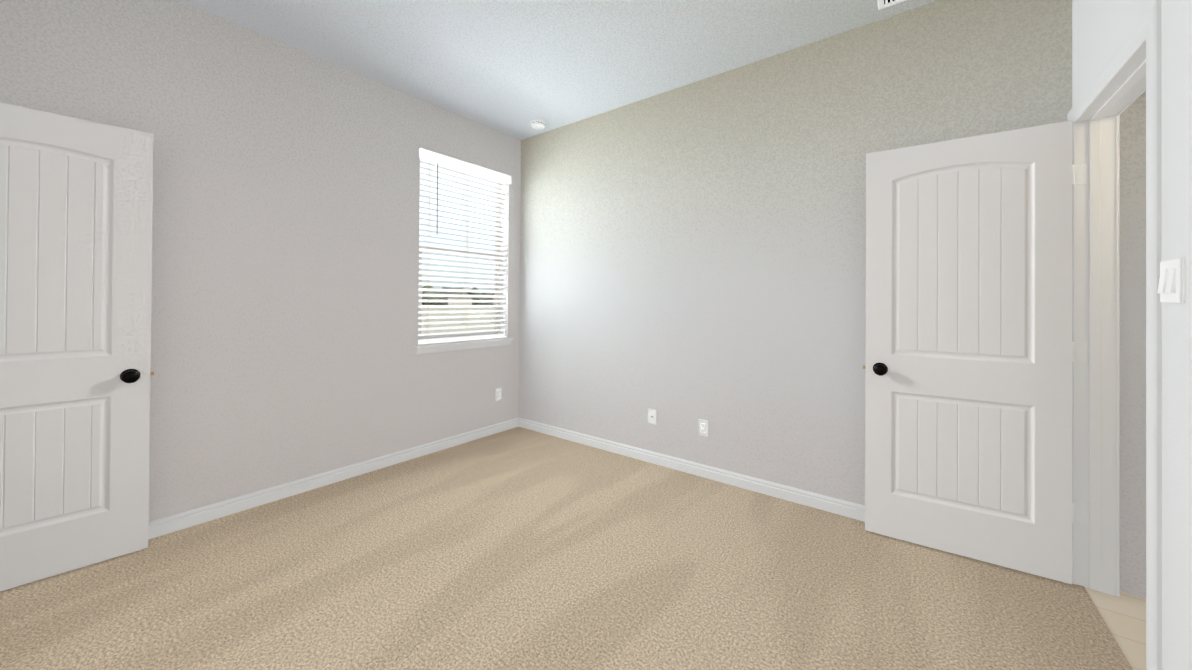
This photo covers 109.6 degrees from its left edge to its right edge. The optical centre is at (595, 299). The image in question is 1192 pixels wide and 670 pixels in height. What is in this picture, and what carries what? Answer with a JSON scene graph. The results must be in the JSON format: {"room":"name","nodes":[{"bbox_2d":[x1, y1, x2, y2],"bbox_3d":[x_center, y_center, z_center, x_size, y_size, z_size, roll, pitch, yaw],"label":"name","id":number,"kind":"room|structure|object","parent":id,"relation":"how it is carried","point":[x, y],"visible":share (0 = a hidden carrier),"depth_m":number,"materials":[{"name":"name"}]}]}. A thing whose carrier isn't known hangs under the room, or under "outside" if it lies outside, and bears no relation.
{"room":"empty bedroom","nodes":[
{"label":"empty bedroom","id":0,"kind":"room"},
{"bbox_2d":[0,0,520,521],"bbox_3d":[-2.043,-0.121,2.632,0.170,2.950,4.226,0,0,38],"label":"wall","id":1,"kind":"structure","parent":0,"point":[286,260],"depth_m":2.56,"materials":[{"name":"paint"}]},
{"bbox_2d":[148,417,518,538],"bbox_3d":[-1.745,1.196,2.872,0.015,0.083,3.231,0,0,38],"label":"baseboard","id":2,"kind":"structure","parent":1,"relation":"attached to","point":[172,523],"depth_m":2.70,"materials":[{"name":"white paint"}]},
{"bbox_2d":[418,161,503,339],"bbox_3d":[-1.206,-0.409,3.751,0.080,1.550,0.910,0,0,38],"label":"window","id":3,"kind":"structure","parent":1,"relation":"in","point":[461,334],"depth_m":3.82,"materials":[{"name":"white plastic"}]},
{"bbox_2d":[418,148,510,344],"bbox_3d":[-1.136,-0.413,3.697,0.091,1.553,0.926,0,0,38],"label":"window blinds","id":4,"kind":"object","parent":3,"relation":"attached to","point":[440,160],"visible":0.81,"depth_m":3.66,"materials":[{"name":"white plastic"}]},
{"bbox_2d":[414,337,513,353],"bbox_3d":[-1.141,0.401,3.692,0.128,0.070,0.990,0,0,38],"label":"window sill","id":5,"kind":"structure","parent":1,"relation":"attached to","point":[444,346],"depth_m":3.60,"materials":[{"name":"white paint"}]},
{"bbox_2d":[496,388,501,400],"bbox_3d":[-0.913,0.894,3.955,0.009,0.115,0.070,0,0,38],"label":"outlet","id":6,"kind":"object","parent":1,"relation":"attached to","point":[498,393],"visible":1,"depth_m":3.95,"materials":[{"name":"white plastic"}]},
{"bbox_2d":[180,0,937,139],"bbox_3d":[-0.024,-1.651,1.094,5.239,0.120,4.226,0,0,38],"label":"ceiling","id":7,"kind":"structure","parent":0,"point":[514,68],"depth_m":2.58,"materials":[{"name":"paint"}]},
{"bbox_2d":[530,120,545,128],"bbox_3d":[-0.518,-1.559,3.760,0.136,0.040,0.136,0,0,38],"label":"smoke detector","id":8,"kind":"object","parent":7,"relation":"attached to","point":[538,124],"visible":1,"depth_m":3.73,"materials":[{"name":"white plastic"}]},
{"bbox_2d":[877,0,905,9],"bbox_3d":[1.627,-1.569,2.101,0.368,0.009,0.168,0,0,38],"label":"ceiling vent","id":9,"kind":"object","parent":7,"relation":"in","point":[882,4],"visible":1,"depth_m":2.23,"materials":[{"name":"white"}]},
{"bbox_2d":[0,426,1132,669],"bbox_3d":[-0.289,1.301,1.748,3.734,0.120,3.271,0,0,38],"label":"floor carpet","id":10,"kind":"object","parent":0,"point":[518,548],"visible":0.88,"depth_m":1.80,"materials":[{"name":"beige carpet"}]},
{"bbox_2d":[519,0,1145,597],"bbox_3d":[1.287,-0.098,2.662,5.069,2.950,0.115,0,0,38],"label":"wall","id":11,"kind":"structure","parent":0,"point":[693,254],"depth_m":2.73,"materials":[{"name":"paint"}]},
{"bbox_2d":[648,409,656,424],"bbox_3d":[0.430,0.904,3.227,0.070,0.115,0.017,0,0,38],"label":"outlet","id":12,"kind":"object","parent":11,"relation":"attached to","point":[652,413],"visible":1,"depth_m":3.23,"materials":[{"name":"white plastic"}]},
{"bbox_2d":[519,418,864,521],"bbox_3d":[0.697,1.214,3.019,3.674,0.083,0.015,0,0,38],"label":"baseboard","id":13,"kind":"structure","parent":11,"relation":"attached to","point":[829,504],"depth_m":2.91,"materials":[{"name":"white paint"}]},
{"bbox_2d":[699,419,707,436],"bbox_3d":[0.760,0.913,2.978,0.070,0.115,0.009,0,0,38],"label":"outlet","id":14,"kind":"object","parent":11,"relation":"attached to","point":[703,427],"visible":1,"depth_m":2.97,"materials":[{"name":"white plastic"}]},
{"bbox_2d":[863,121,1071,583],"bbox_3d":[1.765,0.229,2.058,0.774,2.032,0.172,0,0,38],"label":"bedroom door","id":15,"kind":"structure","parent":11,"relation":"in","point":[967,367],"depth_m":2.02,"materials":[{"name":"white paint"}]},
{"bbox_2d":[1086,588,1145,669],"bbox_3d":[2.072,1.313,0.643,1.355,0.116,2.141,0,0,38],"label":"floor","id":16,"kind":"structure","parent":0,"point":[1123,614],"depth_m":1.65,"materials":[{"name":"tile"}]},
{"bbox_2d":[1072,0,1191,669],"bbox_3d":[0.957,-0.114,0.248,0.115,2.950,4.111,0,0,38],"label":"wall","id":17,"kind":"structure","parent":0,"point":[1102,30],"depth_m":1.15,"materials":[{"name":"paint"}]},
{"bbox_2d":[1067,0,1161,669],"bbox_3d":[1.938,0.201,1.527,0.153,2.118,0.901,0,0,38],"label":"door frame","id":18,"kind":"structure","parent":17,"relation":"attached to","point":[1129,74],"depth_m":1.80,"materials":[{"name":"white paint"}]},
{"bbox_2d":[1157,257,1184,302],"bbox_3d":[1.566,-0.049,1.149,0.019,0.120,0.116,0,0,38],"label":"light switch","id":19,"kind":"object","parent":17,"relation":"attached to","point":[1171,287],"visible":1,"depth_m":1.12,"materials":[{"name":"white plastic"}]},
{"bbox_3d":[-1.302,-0.128,0.433,3.689,2.950,0.115,0,0,38],"label":"wall","id":20,"kind":"structure","parent":0,"visible":0},
{"bbox_2d":[0,102,153,590],"bbox_3d":[-2.410,0.199,1.817,0.172,2.032,0.692,0,0,38],"label":"closet door","id":21,"kind":"structure","parent":20,"relation":"in","point":[76,212],"depth_m":1.89,"materials":[{"name":"white paint"}]},
{"label":"outside","id":22,"kind":"structure","parent":0,"visible":0},
{"bbox_2d":[422,307,493,333],"bbox_3d":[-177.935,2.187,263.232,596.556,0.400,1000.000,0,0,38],"label":"ground","id":23,"kind":"structure","parent":22,"point":[456,319],"depth_m":38.45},
{"bbox_2d":[434,292,471,304],"bbox_3d":[-47.819,-0.400,140.913,8.800,5.200,10.000,0,0,38],"label":"house","id":24,"kind":"structure","parent":23,"relation":"on","point":[459,298],"materials":[{"name":"grey"}]},
{"bbox_2d":[422,286,485,304],"bbox_3d":[-59.743,-0.867,188.298,36.992,10.163,156.946,0,0,38],"label":"trees","id":25,"kind":"object","parent":23,"relation":"on","point":[472,293],"depth_m":169.76,"materials":[{"name":"green plant"}]},
{"bbox_2d":[479,293,493,304],"bbox_3d":[-35.917,-0.329,156.359,8.800,5.400,13.000,0,0,38],"label":"house","id":26,"kind":"structure","parent":23,"relation":"on","point":[480,298],"materials":[{"name":"grey"}]}
]}

